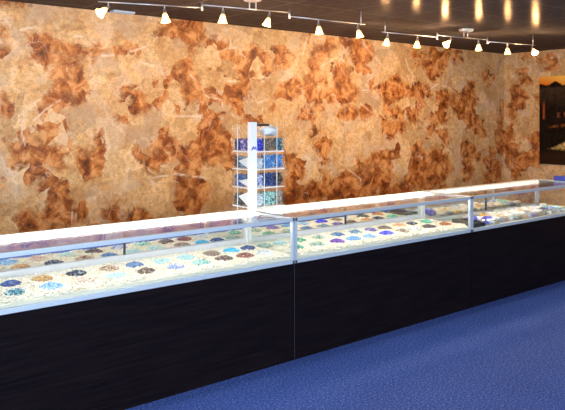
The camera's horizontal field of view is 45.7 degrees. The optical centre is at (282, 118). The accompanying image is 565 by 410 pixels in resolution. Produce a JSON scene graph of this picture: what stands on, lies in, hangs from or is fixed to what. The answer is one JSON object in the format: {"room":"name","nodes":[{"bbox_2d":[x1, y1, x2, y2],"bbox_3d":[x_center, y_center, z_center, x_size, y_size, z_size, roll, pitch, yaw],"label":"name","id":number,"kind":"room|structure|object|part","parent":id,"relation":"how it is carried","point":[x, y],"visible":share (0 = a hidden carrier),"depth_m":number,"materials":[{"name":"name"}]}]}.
{"room":"shop","nodes":[
{"label":"shop","id":0,"kind":"room"},
{"bbox_2d":[0,0,503,234],"bbox_3d":[-1.687,0.282,5.706,12.540,2.435,0.001,0,0,-39],"label":"wall","id":1,"kind":"structure","parent":0,"point":[114,117],"depth_m":6.47,"materials":[{"name":"paper"}]},
{"bbox_2d":[3,0,564,53],"bbox_3d":[0.982,-0.985,2.398,12.740,0.100,8.700,0,0,-39],"label":"ceiling","id":2,"kind":"structure","parent":0,"point":[507,21],"depth_m":6.11,"materials":[{"name":"tile"}]},
{"bbox_2d":[110,10,134,14],"bbox_3d":[-1.390,-0.928,5.823,0.200,0.014,0.080,0,0,-39],"label":"ceiling vent","id":3,"kind":"object","parent":2,"relation":"in","point":[111,11],"visible":1,"depth_m":5.81,"materials":[{"name":"metal"}]},
{"bbox_2d":[96,0,364,38],"bbox_3d":[-0.256,-0.813,5.173,2.325,0.244,0.189,0,0,-30],"label":"track light","id":4,"kind":"object","parent":2,"relation":"attached to","point":[100,12],"visible":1,"depth_m":5.07,"materials":[{"name":"metal"}]},
{"bbox_3d":[-1.256,-0.743,4.664,0.082,0.079,0.072,0,0,-39],"label":"lamp shade","id":5,"kind":"part","parent":4,"relation":"part of","materials":[{"name":"white glass"}]},
{"bbox_3d":[-0.944,-0.820,4.806,0.734,0.009,0.010,0,0,-21],"label":"lamp rail","id":6,"kind":"part","parent":4,"relation":"part of","materials":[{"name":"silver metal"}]},
{"bbox_3d":[-0.843,-0.730,4.841,0.072,0.071,0.072,0,0,-39],"label":"lamp shade","id":7,"kind":"part","parent":4,"relation":"part of","materials":[{"name":"white glass"}]},
{"bbox_3d":[-0.452,-0.755,5.053,0.072,0.071,0.071,0,0,-39],"label":"lamp shade","id":8,"kind":"part","parent":4,"relation":"part of","materials":[{"name":"white glass"}]},
{"bbox_3d":[-0.273,-0.845,5.141,0.723,0.009,0.010,0,0,-29],"label":"lamp rail","id":9,"kind":"part","parent":4,"relation":"part of","materials":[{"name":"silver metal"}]},
{"bbox_3d":[-0.126,-0.755,5.244,0.071,0.078,0.070,0,0,-39],"label":"lamp shade","id":10,"kind":"part","parent":4,"relation":"part of","materials":[{"name":"white glass"}]},
{"bbox_3d":[0.303,-0.730,5.529,0.071,0.072,0.072,0,0,-39],"label":"lamp shade","id":11,"kind":"part","parent":4,"relation":"part of","materials":[{"name":"white glass"}]},
{"bbox_3d":[0.392,-0.820,5.587,0.791,0.009,0.010,0,0,-35],"label":"lamp rail","id":12,"kind":"part","parent":4,"relation":"part of","materials":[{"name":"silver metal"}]},
{"bbox_3d":[0.669,-0.730,5.779,0.068,0.077,0.071,0,0,-39],"label":"lamp shade","id":13,"kind":"part","parent":4,"relation":"part of","materials":[{"name":"white glass"}]},
{"bbox_2d":[382,20,537,55],"bbox_3d":[1.853,-0.813,6.921,2.191,0.244,0.179,0,0,-29],"label":"track light","id":14,"kind":"object","parent":2,"relation":"attached to","point":[386,42],"visible":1,"depth_m":6.91,"materials":[{"name":"metal"}]},
{"bbox_3d":[0.988,-0.731,6.384,0.071,0.080,0.068,0,0,-39],"label":"lamp shade","id":15,"kind":"part","parent":14,"relation":"part of","materials":[{"name":"white glass"}]},
{"bbox_3d":[1.224,-0.820,6.499,0.682,0.009,0.010,0,0,-33],"label":"lamp rail","id":16,"kind":"part","parent":14,"relation":"part of","materials":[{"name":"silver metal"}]},
{"bbox_3d":[1.318,-0.730,6.571,0.072,0.071,0.071,0,0,-39],"label":"lamp shade","id":17,"kind":"part","parent":14,"relation":"part of","materials":[{"name":"white glass"}]},
{"bbox_3d":[1.678,-0.766,6.836,0.082,0.080,0.071,0,0,-39],"label":"lamp shade","id":18,"kind":"part","parent":14,"relation":"part of","materials":[{"name":"white glass"}]},
{"bbox_3d":[1.872,-0.845,6.953,0.655,0.009,0.010,0,0,-32],"label":"lamp rail","id":19,"kind":"part","parent":14,"relation":"part of","materials":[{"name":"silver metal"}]},
{"bbox_3d":[2.079,-0.755,7.101,0.069,0.079,0.070,0,0,-39],"label":"lamp shade","id":20,"kind":"part","parent":14,"relation":"part of","materials":[{"name":"white glass"}]},
{"bbox_3d":[2.507,-0.820,7.283,0.697,0.009,0.010,0,0,-30],"label":"lamp rail","id":21,"kind":"part","parent":14,"relation":"part of","materials":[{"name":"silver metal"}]},
{"bbox_2d":[126,280,564,409],"bbox_3d":[0.982,1.550,2.398,12.740,0.100,8.700,0,0,-39],"label":"floor","id":22,"kind":"structure","parent":0,"point":[508,353],"depth_m":3.95,"materials":[{"name":"blue carpet"}]},
{"bbox_2d":[0,209,294,409],"bbox_3d":[-0.795,1.056,3.785,1.826,0.887,0.519,0,0,-39],"label":"display case","id":23,"kind":"object","parent":22,"relation":"on","point":[125,348],"visible":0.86,"depth_m":3.62,"materials":[{"name":"black wood"}]},
{"bbox_3d":[-1.291,0.741,3.708,0.909,0.175,0.004,0,0,-39],"label":"mirrored door","id":24,"kind":"part","parent":23,"relation":"part of","materials":[{"name":"white"}]},
{"bbox_2d":[0,243,289,308],"bbox_3d":[-0.795,0.858,3.784,1.813,0.053,0.478,0,0,-39],"label":"sand","id":25,"kind":"object","parent":23,"relation":"on","point":[33,293],"visible":0.82,"depth_m":3.64,"materials":[{"name":"beige sand"}]},
{"bbox_2d":[0,279,21,286],"bbox_3d":[-1.380,0.831,3.404,0.105,0.029,0.095,0,0,-39],"label":"heap","id":26,"kind":"object","parent":25,"relation":"on","point":[8,282],"visible":1,"depth_m":3.39,"materials":[{"name":"blue stone"}]},
{"bbox_2d":[3,288,24,295],"bbox_3d":[-1.293,0.832,3.235,0.101,0.030,0.104,0,0,-39],"label":"heap","id":27,"kind":"object","parent":25,"relation":"on","point":[17,291],"visible":1,"depth_m":3.21,"materials":[{"name":"blue stone"}]},
{"bbox_2d":[31,275,52,281],"bbox_3d":[-1.259,0.832,3.510,0.105,0.029,0.110,0,0,-39],"label":"heap","id":28,"kind":"object","parent":25,"relation":"on","point":[43,278],"visible":1,"depth_m":3.49,"materials":[{"name":"orange stone"}]},
{"bbox_2d":[39,282,62,289],"bbox_3d":[-1.157,0.832,3.356,0.118,0.030,0.121,0,0,-39],"label":"heap","id":29,"kind":"object","parent":25,"relation":"on","point":[52,285],"visible":1,"depth_m":3.33,"materials":[{"name":"blue"}]},
{"bbox_2d":[66,270,86,275],"bbox_3d":[-1.114,0.831,3.630,0.111,0.030,0.110,0,0,-39],"label":"heap","id":30,"kind":"object","parent":25,"relation":"on","point":[73,272],"visible":1,"depth_m":3.60,"materials":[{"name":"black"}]},
{"bbox_2d":[74,277,94,283],"bbox_3d":[-1.024,0.831,3.460,0.106,0.028,0.113,0,0,-39],"label":"heap","id":31,"kind":"object","parent":25,"relation":"on","point":[84,279],"visible":1,"depth_m":3.44,"materials":[{"name":"beige stone"}]},
{"bbox_2d":[99,265,119,270],"bbox_3d":[-0.968,0.832,3.748,0.117,0.028,0.118,0,0,-39],"label":"heap","id":32,"kind":"object","parent":25,"relation":"on","point":[107,266],"visible":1,"depth_m":3.73,"materials":[{"name":"beige stone"}]},
{"bbox_2d":[106,272,125,278],"bbox_3d":[-0.890,0.833,3.585,0.102,0.028,0.106,0,0,-39],"label":"heap","id":33,"kind":"object","parent":25,"relation":"on","point":[111,275],"visible":1,"depth_m":3.56,"materials":[{"name":"teal"}]},
{"bbox_2d":[126,261,143,267],"bbox_3d":[-0.851,0.832,3.846,0.104,0.030,0.104,0,0,-39],"label":"heap","id":34,"kind":"object","parent":25,"relation":"on","point":[131,264],"visible":1,"depth_m":3.82,"materials":[{"name":"blue stone"}]},
{"bbox_2d":[137,267,154,273],"bbox_3d":[-0.748,0.832,3.689,0.104,0.030,0.104,0,0,-39],"label":"heap","id":35,"kind":"object","parent":25,"relation":"on","point":[146,270],"visible":1,"depth_m":3.66,"materials":[{"name":"brown stone"}]},
{"bbox_2d":[153,258,170,263],"bbox_3d":[-0.712,0.833,3.945,0.108,0.028,0.106,0,0,-39],"label":"heap","id":36,"kind":"object","parent":25,"relation":"on","point":[162,260],"visible":1,"depth_m":3.92,"materials":[{"name":"teal"}]},
{"bbox_2d":[165,263,184,268],"bbox_3d":[-0.605,0.831,3.797,0.104,0.030,0.109,0,0,-39],"label":"heap","id":37,"kind":"object","parent":25,"relation":"on","point":[176,265],"visible":1,"depth_m":3.78,"materials":[{"name":"blue"}]},
{"bbox_2d":[176,254,194,259],"bbox_3d":[-0.583,0.831,4.044,0.103,0.030,0.114,0,0,-39],"label":"heap","id":38,"kind":"object","parent":25,"relation":"on","point":[184,256],"visible":1,"depth_m":4.03,"materials":[{"name":"teal"}]},
{"bbox_2d":[192,259,210,265],"bbox_3d":[-0.475,0.831,3.906,0.112,0.032,0.102,0,0,-39],"label":"heap","id":39,"kind":"object","parent":25,"relation":"on","point":[200,261],"visible":1,"depth_m":3.88,"materials":[{"name":"teal"}]},
{"bbox_2d":[203,250,220,255],"bbox_3d":[-0.440,0.832,4.171,0.113,0.031,0.117,0,0,-39],"label":"heap","id":40,"kind":"object","parent":25,"relation":"on","point":[211,252],"visible":1,"depth_m":4.14,"materials":[{"name":"brown"}]},
{"bbox_2d":[215,255,232,260],"bbox_3d":[-0.349,0.832,4.020,0.110,0.029,0.113,0,0,-39],"label":"heap","id":41,"kind":"object","parent":25,"relation":"on","point":[225,257],"visible":1,"depth_m":4.00,"materials":[{"name":"brown stone"}]},
{"bbox_2d":[223,247,239,252],"bbox_3d":[-0.325,0.832,4.267,0.106,0.030,0.102,0,0,30],"label":"heap","id":42,"kind":"object","parent":25,"relation":"on","point":[232,249],"visible":1,"depth_m":4.25,"materials":[{"name":"blue stone"}]},
{"bbox_2d":[236,252,253,257],"bbox_3d":[-0.230,0.831,4.106,0.111,0.030,0.112,0,0,-39],"label":"heap","id":43,"kind":"object","parent":25,"relation":"on","point":[246,254],"visible":1,"depth_m":4.08,"materials":[{"name":"brown stone"}]},
{"bbox_2d":[240,245,254,249],"bbox_3d":[-0.222,0.831,4.339,0.104,0.028,0.107,0,0,-39],"label":"heap","id":44,"kind":"object","parent":25,"relation":"on","point":[248,247],"visible":1,"depth_m":4.32,"materials":[{"name":"blue stone"}]},
{"bbox_2d":[255,250,272,254],"bbox_3d":[-0.118,0.832,4.189,0.106,0.028,0.118,0,0,-39],"label":"heap","id":45,"kind":"object","parent":25,"relation":"on","point":[264,252],"visible":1,"depth_m":4.17,"materials":[{"name":"white stone"}]},
{"bbox_3d":[-0.642,0.625,3.595,1.826,0.024,0.022,0,0,-39],"label":"rail","id":46,"kind":"part","parent":23,"relation":"part of","materials":[{"name":"metal"}]},
{"bbox_3d":[-0.642,0.884,3.595,1.826,0.025,0.022,0,0,-39],"label":"rail","id":47,"kind":"part","parent":23,"relation":"part of","materials":[{"name":"metal"}]},
{"bbox_3d":[-0.618,0.741,4.258,0.909,0.175,0.004,0,0,-39],"label":"mirrored door","id":48,"kind":"part","parent":23,"relation":"part of","materials":[{"name":"white"}]},
{"bbox_3d":[-0.247,0.772,4.545,0.018,0.226,0.026,0,0,-39],"label":"post","id":49,"kind":"part","parent":23,"relation":"part of","materials":[{"name":"white metal"}]},
{"bbox_3d":[-0.093,0.622,4.355,0.018,0.018,0.471,0,0,-39],"label":"rail","id":50,"kind":"part","parent":23,"relation":"part of","materials":[{"name":"metal"}]},
{"bbox_3d":[0.062,0.754,4.162,0.018,0.235,0.020,0,0,-39],"label":"post","id":51,"kind":"part","parent":23,"relation":"part of","materials":[{"name":"metal"}]},
{"bbox_2d":[248,191,471,359],"bbox_3d":[0.629,1.056,4.935,1.826,0.887,0.519,0,0,-39],"label":"display case","id":52,"kind":"object","parent":22,"relation":"on","point":[344,297],"visible":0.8,"depth_m":4.74,"materials":[{"name":"brown wood"}]},
{"bbox_3d":[-0.227,0.772,4.561,0.024,0.226,0.026,0,0,-39],"label":"post","id":53,"kind":"part","parent":52,"relation":"part of","materials":[{"name":"white metal"}]},
{"bbox_2d":[232,122,283,211],"bbox_3d":[-0.161,0.315,4.488,0.285,0.597,0.226,0,0,-39],"label":"display rack","id":54,"kind":"object","parent":52,"relation":"on","point":[249,198],"visible":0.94,"depth_m":4.33,"materials":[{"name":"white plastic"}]},
{"bbox_2d":[234,138,242,149],"bbox_3d":[-0.285,0.170,4.484,0.068,0.084,0.057,0,0,-39],"label":"beads","id":55,"kind":"object","parent":54,"relation":"on","point":[235,143],"visible":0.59,"depth_m":4.47,"materials":[{"name":"blue"}]},
{"bbox_2d":[234,173,242,184],"bbox_3d":[-0.286,0.404,4.483,0.066,0.083,0.054,0,0,-39],"label":"beads","id":56,"kind":"object","parent":54,"relation":"on","point":[235,176],"visible":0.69,"depth_m":4.47,"materials":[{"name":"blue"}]},
{"bbox_2d":[234,192,242,204],"bbox_3d":[-0.286,0.530,4.484,0.066,0.084,0.059,0,0,-39],"label":"beads","id":57,"kind":"object","parent":54,"relation":"on","point":[235,195],"visible":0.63,"depth_m":4.47,"materials":[{"name":"grey"}]},
{"bbox_2d":[234,155,243,167],"bbox_3d":[-0.286,0.285,4.483,0.066,0.084,0.059,0,0,-39],"label":"beads","id":58,"kind":"object","parent":54,"relation":"on","point":[235,161],"visible":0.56,"depth_m":4.46,"materials":[{"name":"grey"}]},
{"bbox_2d":[239,193,245,205],"bbox_3d":[-0.246,0.531,4.434,0.067,0.084,0.071,0,0,-39],"label":"beads","id":59,"kind":"object","parent":54,"relation":"on","point":[241,202],"visible":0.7,"depth_m":4.43,"materials":[{"name":"grey"}]},
{"bbox_2d":[239,139,247,150],"bbox_3d":[-0.245,0.170,4.435,0.068,0.084,0.071,0,0,-39],"label":"beads","id":60,"kind":"object","parent":54,"relation":"on","point":[243,145],"visible":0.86,"depth_m":4.41,"materials":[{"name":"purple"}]},
{"bbox_2d":[239,174,247,185],"bbox_3d":[-0.246,0.404,4.434,0.067,0.084,0.070,0,0,-39],"label":"beads","id":61,"kind":"object","parent":54,"relation":"on","point":[244,176],"visible":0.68,"depth_m":4.42,"materials":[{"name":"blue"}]},
{"bbox_2d":[239,156,247,167],"bbox_3d":[-0.246,0.285,4.434,0.066,0.084,0.071,0,0,-39],"label":"beads","id":62,"kind":"object","parent":54,"relation":"on","point":[241,165],"visible":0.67,"depth_m":4.42,"materials":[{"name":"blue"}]},
{"bbox_2d":[246,138,262,150],"bbox_3d":[-0.183,0.166,4.384,0.101,0.089,0.073,0,0,-39],"label":"beads","id":63,"kind":"object","parent":54,"relation":"on","point":[259,144],"visible":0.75,"depth_m":4.38,"materials":[{"name":"blue glass"}]},
{"bbox_2d":[247,174,262,186],"bbox_3d":[-0.183,0.403,4.385,0.102,0.090,0.074,0,0,-39],"label":"beads","id":64,"kind":"object","parent":54,"relation":"on","point":[259,176],"visible":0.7,"depth_m":4.37,"materials":[{"name":"blue"}]},
{"bbox_2d":[257,193,262,205],"bbox_3d":[-0.183,0.528,4.385,0.101,0.090,0.074,0,0,-39],"label":"beads","id":65,"kind":"object","parent":54,"relation":"on","point":[259,197],"visible":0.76,"depth_m":4.37,"materials":[{"name":"white"}]},
{"bbox_2d":[257,158,262,168],"bbox_3d":[-0.182,0.291,4.384,0.102,0.076,0.075,0,0,-39],"label":"beads","id":66,"kind":"object","parent":54,"relation":"on","point":[259,160],"visible":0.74,"depth_m":4.37,"materials":[{"name":"white"}]},
{"bbox_2d":[258,154,274,168],"bbox_3d":[-0.105,0.280,4.448,0.105,0.094,0.074,0,0,-39],"label":"beads","id":67,"kind":"object","parent":54,"relation":"on","point":[269,159],"visible":0.94,"depth_m":4.42,"materials":[{"name":"blue glass"}]},
{"bbox_2d":[259,172,274,186],"bbox_3d":[-0.105,0.400,4.447,0.106,0.096,0.074,0,0,-39],"label":"beads","id":68,"kind":"object","parent":54,"relation":"on","point":[269,177],"visible":0.88,"depth_m":4.42,"materials":[{"name":"blue"}]},
{"bbox_2d":[259,191,275,205],"bbox_3d":[-0.105,0.525,4.449,0.107,0.098,0.072,0,0,-39],"label":"beads","id":69,"kind":"object","parent":54,"relation":"on","point":[269,196],"visible":0.9,"depth_m":4.43,"materials":[{"name":"teal"}]},
{"bbox_2d":[258,124,277,135],"bbox_3d":[-0.098,0.075,4.480,0.160,0.080,0.100,0,0,-39],"label":"crumpled bag","id":70,"kind":"object","parent":54,"relation":"in","point":[270,130],"visible":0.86,"depth_m":4.45,"materials":[{"name":"white plastic"}]},
{"bbox_2d":[261,138,274,150],"bbox_3d":[-0.103,0.168,4.447,0.105,0.091,0.074,0,0,-39],"label":"beads","id":71,"kind":"object","parent":54,"relation":"on","point":[269,142],"visible":0.92,"depth_m":4.42,"materials":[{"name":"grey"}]},
{"bbox_2d":[273,172,282,185],"bbox_3d":[-0.038,0.403,4.500,0.065,0.090,0.071,0,0,-39],"label":"beads","id":72,"kind":"object","parent":54,"relation":"on","point":[279,175],"visible":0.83,"depth_m":4.48,"materials":[{"name":"brown"}]},
{"bbox_2d":[274,154,282,167],"bbox_3d":[-0.039,0.280,4.501,0.064,0.093,0.074,0,0,-39],"label":"beads","id":73,"kind":"object","parent":54,"relation":"on","point":[279,162],"visible":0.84,"depth_m":4.48,"materials":[{"name":"blue glass"}]},
{"bbox_2d":[274,190,282,203],"bbox_3d":[-0.038,0.524,4.500,0.066,0.097,0.070,0,0,-39],"label":"beads","id":74,"kind":"object","parent":54,"relation":"on","point":[279,192],"visible":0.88,"depth_m":4.48},
{"bbox_2d":[274,138,282,149],"bbox_3d":[-0.039,0.168,4.501,0.064,0.089,0.073,0,0,-39],"label":"beads","id":75,"kind":"object","parent":54,"relation":"on","point":[279,142],"visible":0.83,"depth_m":4.48,"materials":[{"name":"blue glass"}]},
{"bbox_3d":[0.075,1.198,4.170,0.004,0.603,0.002,0,0,-39],"label":"edge trim","id":76,"kind":"part","parent":52,"relation":"part of","materials":[{"name":"black wood"}]},
{"bbox_3d":[0.079,0.754,4.176,0.018,0.235,0.020,0,0,-39],"label":"post","id":77,"kind":"part","parent":52,"relation":"part of","materials":[{"name":"metal"}]},
{"bbox_3d":[0.133,0.741,4.857,0.909,0.175,0.004,0,0,-39],"label":"mirrored door","id":78,"kind":"part","parent":52,"relation":"part of","materials":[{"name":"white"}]},
{"bbox_2d":[252,218,467,257],"bbox_3d":[0.629,0.858,4.934,1.811,0.053,0.478,0,0,-39],"label":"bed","id":79,"kind":"object","parent":52,"relation":"on","point":[308,250],"visible":0.74,"depth_m":4.77,"materials":[{"name":"beige sand"}]},
{"bbox_2d":[256,243,272,247],"bbox_3d":[-0.118,0.830,4.426,0.111,0.030,0.110,0,0,-39],"label":"heap","id":80,"kind":"object","parent":79,"relation":"on","point":[262,245],"visible":1,"depth_m":4.40,"materials":[{"name":"green"}]},
{"bbox_2d":[273,241,286,244],"bbox_3d":[-0.019,0.832,4.509,0.100,0.027,0.101,0,0,-39],"label":"heap","id":81,"kind":"object","parent":79,"relation":"on","point":[275,242],"visible":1,"depth_m":4.49,"materials":[{"name":"teal"}]},
{"bbox_2d":[297,237,305,242],"bbox_3d":[0.116,0.831,4.620,0.105,0.029,0.105,0,0,-39],"label":"heap","id":82,"kind":"object","parent":79,"relation":"on","point":[300,240],"visible":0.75,"depth_m":4.59,"materials":[{"name":"teal stone"}]},
{"bbox_2d":[309,241,325,245],"bbox_3d":[0.235,0.831,4.482,0.116,0.030,0.107,0,0,-3],"label":"heap","id":83,"kind":"object","parent":79,"relation":"on","point":[315,242],"visible":1,"depth_m":4.46,"materials":[{"name":"green"}]},
{"bbox_2d":[312,235,324,238],"bbox_3d":[0.254,0.831,4.734,0.101,0.028,0.100,0,0,-39],"label":"heap","id":84,"kind":"object","parent":79,"relation":"on","point":[314,236],"visible":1,"depth_m":4.71,"materials":[{"name":"green stone"}]},
{"bbox_2d":[330,238,344,242],"bbox_3d":[0.375,0.832,4.587,0.105,0.029,0.105,0,0,-39],"label":"heap","id":85,"kind":"object","parent":79,"relation":"on","point":[336,240],"visible":1,"depth_m":4.57,"materials":[{"name":"purple stone"}]},
{"bbox_2d":[330,232,344,236],"bbox_3d":[0.396,0.832,4.854,0.103,0.030,0.103,0,0,-39],"label":"heap","id":86,"kind":"object","parent":79,"relation":"on","point":[339,234],"visible":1,"depth_m":4.83,"materials":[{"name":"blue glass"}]},
{"bbox_2d":[345,236,360,240],"bbox_3d":[0.499,0.832,4.690,0.112,0.029,0.116,0,0,-11],"label":"heap","id":87,"kind":"object","parent":79,"relation":"on","point":[349,237],"visible":1,"depth_m":4.67,"materials":[{"name":"blue stone"}]},
{"bbox_2d":[348,229,362,233],"bbox_3d":[0.539,0.831,4.960,0.105,0.029,0.102,0,0,-39],"label":"heap","id":88,"kind":"object","parent":79,"relation":"on","point":[355,231],"visible":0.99,"depth_m":4.94,"materials":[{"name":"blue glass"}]},
{"bbox_2d":[362,233,376,237],"bbox_3d":[0.619,0.831,4.780,0.107,0.031,0.112,0,0,-39],"label":"heap","id":89,"kind":"object","parent":79,"relation":"on","point":[367,235],"visible":0.99,"depth_m":4.76,"materials":[{"name":"blue stone"}]},
{"bbox_2d":[363,227,377,230],"bbox_3d":[0.664,0.830,5.058,0.110,0.030,0.116,0,0,-39],"label":"heap","id":90,"kind":"object","parent":79,"relation":"on","point":[369,228],"visible":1,"depth_m":5.03,"materials":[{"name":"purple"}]},
{"bbox_2d":[377,225,391,228],"bbox_3d":[0.782,0.831,5.151,0.107,0.030,0.110,0,0,-19],"label":"heap","id":91,"kind":"object","parent":79,"relation":"on","point":[381,226],"visible":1,"depth_m":5.13,"materials":[{"name":"brown"}]},
{"bbox_2d":[379,230,394,234],"bbox_3d":[0.759,0.831,4.909,0.113,0.030,0.110,0,0,-39],"label":"heap","id":92,"kind":"object","parent":79,"relation":"on","point":[386,232],"visible":0.99,"depth_m":4.88,"materials":[{"name":"blue"}]},
{"bbox_2d":[392,223,406,226],"bbox_3d":[0.924,0.832,5.273,0.110,0.031,0.107,0,0,-39],"label":"heap","id":93,"kind":"object","parent":79,"relation":"on","point":[396,224],"visible":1,"depth_m":5.25,"materials":[{"name":"brown stone"}]},
{"bbox_2d":[395,228,408,232],"bbox_3d":[0.899,0.832,5.009,0.100,0.030,0.106,0,0,-14],"label":"heap","id":94,"kind":"object","parent":79,"relation":"on","point":[400,229],"visible":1,"depth_m":4.99,"materials":[{"name":"brown stone"}]},
{"bbox_2d":[406,221,417,224],"bbox_3d":[1.031,0.832,5.356,0.100,0.031,0.102,0,0,-39],"label":"heap","id":95,"kind":"object","parent":79,"relation":"on","point":[410,222],"visible":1,"depth_m":5.33,"materials":[{"name":"grey stone"}]},
{"bbox_2d":[408,226,420,230],"bbox_3d":[1.003,0.832,5.098,0.102,0.030,0.101,0,0,1],"label":"heap","id":96,"kind":"object","parent":79,"relation":"on","point":[412,227],"visible":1,"depth_m":5.07,"materials":[{"name":"white"}]},
{"bbox_2d":[420,219,431,222],"bbox_3d":[1.174,0.832,5.468,0.110,0.030,0.108,0,0,-39],"label":"heap","id":97,"kind":"object","parent":79,"relation":"on","point":[424,220],"visible":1,"depth_m":5.44,"materials":[{"name":"teal stone"}]},
{"bbox_2d":[422,224,435,227],"bbox_3d":[1.139,0.832,5.215,0.110,0.030,0.113,0,0,-4],"label":"heap","id":98,"kind":"object","parent":79,"relation":"on","point":[425,225],"visible":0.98,"depth_m":5.19,"materials":[{"name":"grey"}]},
{"bbox_2d":[439,222,450,225],"bbox_3d":[1.293,0.832,5.334,0.108,0.029,0.105,0,0,-39],"label":"heap","id":99,"kind":"object","parent":79,"relation":"on","point":[440,223],"visible":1,"depth_m":5.31,"materials":[{"name":"orange stone"}]},
{"bbox_3d":[0.782,0.625,4.744,1.826,0.024,0.022,0,0,-39],"label":"rail","id":100,"kind":"part","parent":52,"relation":"part of","materials":[{"name":"metal"}]},
{"bbox_3d":[0.806,0.741,5.407,0.909,0.175,0.004,0,0,-39],"label":"mirrored door","id":101,"kind":"part","parent":52,"relation":"part of","materials":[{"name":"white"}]},
{"bbox_3d":[0.782,0.884,4.744,1.826,0.025,0.022,0,0,-39],"label":"rail","id":102,"kind":"part","parent":52,"relation":"part of","materials":[{"name":"metal"}]},
{"bbox_3d":[1.177,0.772,5.694,0.018,0.226,0.026,0,0,-39],"label":"post","id":103,"kind":"part","parent":52,"relation":"part of","materials":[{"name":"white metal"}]},
{"bbox_3d":[1.331,0.622,5.504,0.018,0.018,0.471,0,0,-39],"label":"rail","id":104,"kind":"part","parent":52,"relation":"part of","materials":[{"name":"metal"}]},
{"bbox_3d":[1.486,0.754,5.311,0.018,0.235,0.020,0,0,-39],"label":"post","id":105,"kind":"part","parent":52,"relation":"part of","materials":[{"name":"metal"}]},
{"bbox_2d":[423,179,564,307],"bbox_3d":[2.053,1.056,6.084,1.826,0.887,0.519,0,0,-39],"label":"display case","id":106,"kind":"object","parent":22,"relation":"on","point":[509,258],"visible":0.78,"depth_m":5.85,"materials":[{"name":"brown wood"}]},
{"bbox_3d":[1.197,0.772,5.710,0.024,0.226,0.026,0,0,-39],"label":"post","id":107,"kind":"part","parent":106,"relation":"part of","materials":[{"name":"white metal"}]},
{"bbox_3d":[1.557,0.765,6.006,0.909,0.225,0.004,0,0,-39],"label":"mirrored door","id":108,"kind":"part","parent":106,"relation":"part of","materials":[{"name":"white"}]},
{"bbox_2d":[452,218,484,227],"bbox_3d":[1.543,0.864,5.565,0.135,0.040,0.265,0,0,-22],"label":"tray","id":109,"kind":"object","parent":106,"relation":"on","point":[476,223],"visible":0.57,"depth_m":5.53,"materials":[{"name":"black plastic"}]},
{"bbox_3d":[1.504,0.754,5.325,0.018,0.235,0.020,0,0,-39],"label":"post","id":110,"kind":"part","parent":106,"relation":"part of","materials":[{"name":"metal"}]},
{"bbox_2d":[481,216,492,220],"bbox_3d":[1.758,0.859,5.769,0.088,0.051,0.078,0,0,-34],"label":"bag","id":111,"kind":"object","parent":106,"relation":"on","point":[484,218],"visible":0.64,"depth_m":5.74,"materials":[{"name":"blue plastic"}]},
{"bbox_2d":[495,214,505,218],"bbox_3d":[1.909,0.860,5.899,0.088,0.047,0.078,0,0,-36],"label":"bag","id":112,"kind":"object","parent":106,"relation":"on","point":[501,216],"visible":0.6,"depth_m":5.87,"materials":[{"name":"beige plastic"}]},
{"bbox_3d":[2.230,0.765,6.556,0.909,0.225,0.004,0,0,-39],"label":"mirrored door","id":113,"kind":"part","parent":106,"relation":"part of","materials":[{"name":"white"}]},
{"bbox_3d":[2.206,0.884,5.894,1.826,0.025,0.022,0,0,-39],"label":"rail","id":114,"kind":"part","parent":106,"relation":"part of","materials":[{"name":"metal"}]},
{"bbox_3d":[2.206,0.625,5.894,1.826,0.024,0.022,0,0,-39],"label":"rail","id":115,"kind":"part","parent":106,"relation":"part of","materials":[{"name":"metal"}]},
{"bbox_2d":[515,211,524,215],"bbox_3d":[2.155,0.859,6.093,0.088,0.050,0.078,0,0,-44],"label":"bag","id":116,"kind":"object","parent":106,"relation":"on","point":[518,212],"visible":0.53,"depth_m":6.07,"materials":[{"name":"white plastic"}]},
{"bbox_2d":[527,208,537,212],"bbox_3d":[2.321,0.858,6.227,0.088,0.053,0.078,0,0,-29],"label":"bag","id":117,"kind":"object","parent":106,"relation":"on","point":[532,210],"visible":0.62,"depth_m":6.20,"materials":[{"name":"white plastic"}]},
{"bbox_3d":[2.606,0.772,6.847,0.006,0.226,0.026,0,0,-39],"label":"post","id":118,"kind":"part","parent":106,"relation":"part of","materials":[{"name":"metal"}]},
{"bbox_2d":[539,207,548,211],"bbox_3d":[2.473,0.859,6.355,0.088,0.049,0.078,0,0,-41],"label":"bag","id":119,"kind":"object","parent":106,"relation":"on","point":[545,209],"visible":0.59,"depth_m":6.33,"materials":[{"name":"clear plastic"}]},
{"bbox_2d":[554,175,564,181],"bbox_3d":[2.746,0.587,6.610,0.081,0.052,0.106,0,0,-39],"label":"gift box","id":120,"kind":"object","parent":106,"relation":"on","point":[557,177],"visible":1,"depth_m":6.58,"materials":[{"name":"blue"}]},
{"bbox_2d":[504,49,564,205],"bbox_3d":[5.861,0.282,6.336,0.001,2.435,8.500,0,0,-39],"label":"wall","id":121,"kind":"structure","parent":0,"point":[522,71],"depth_m":9.37,"materials":[{"name":"paper"}]},
{"bbox_2d":[539,76,564,164],"bbox_3d":[3.801,0.018,8.862,0.030,1.190,0.850,0,0,-39],"label":"wall picture","id":122,"kind":"object","parent":121,"relation":"attached to","point":[551,88],"visible":1,"depth_m":9.04,"materials":[{"name":"black fabric"}]}
]}

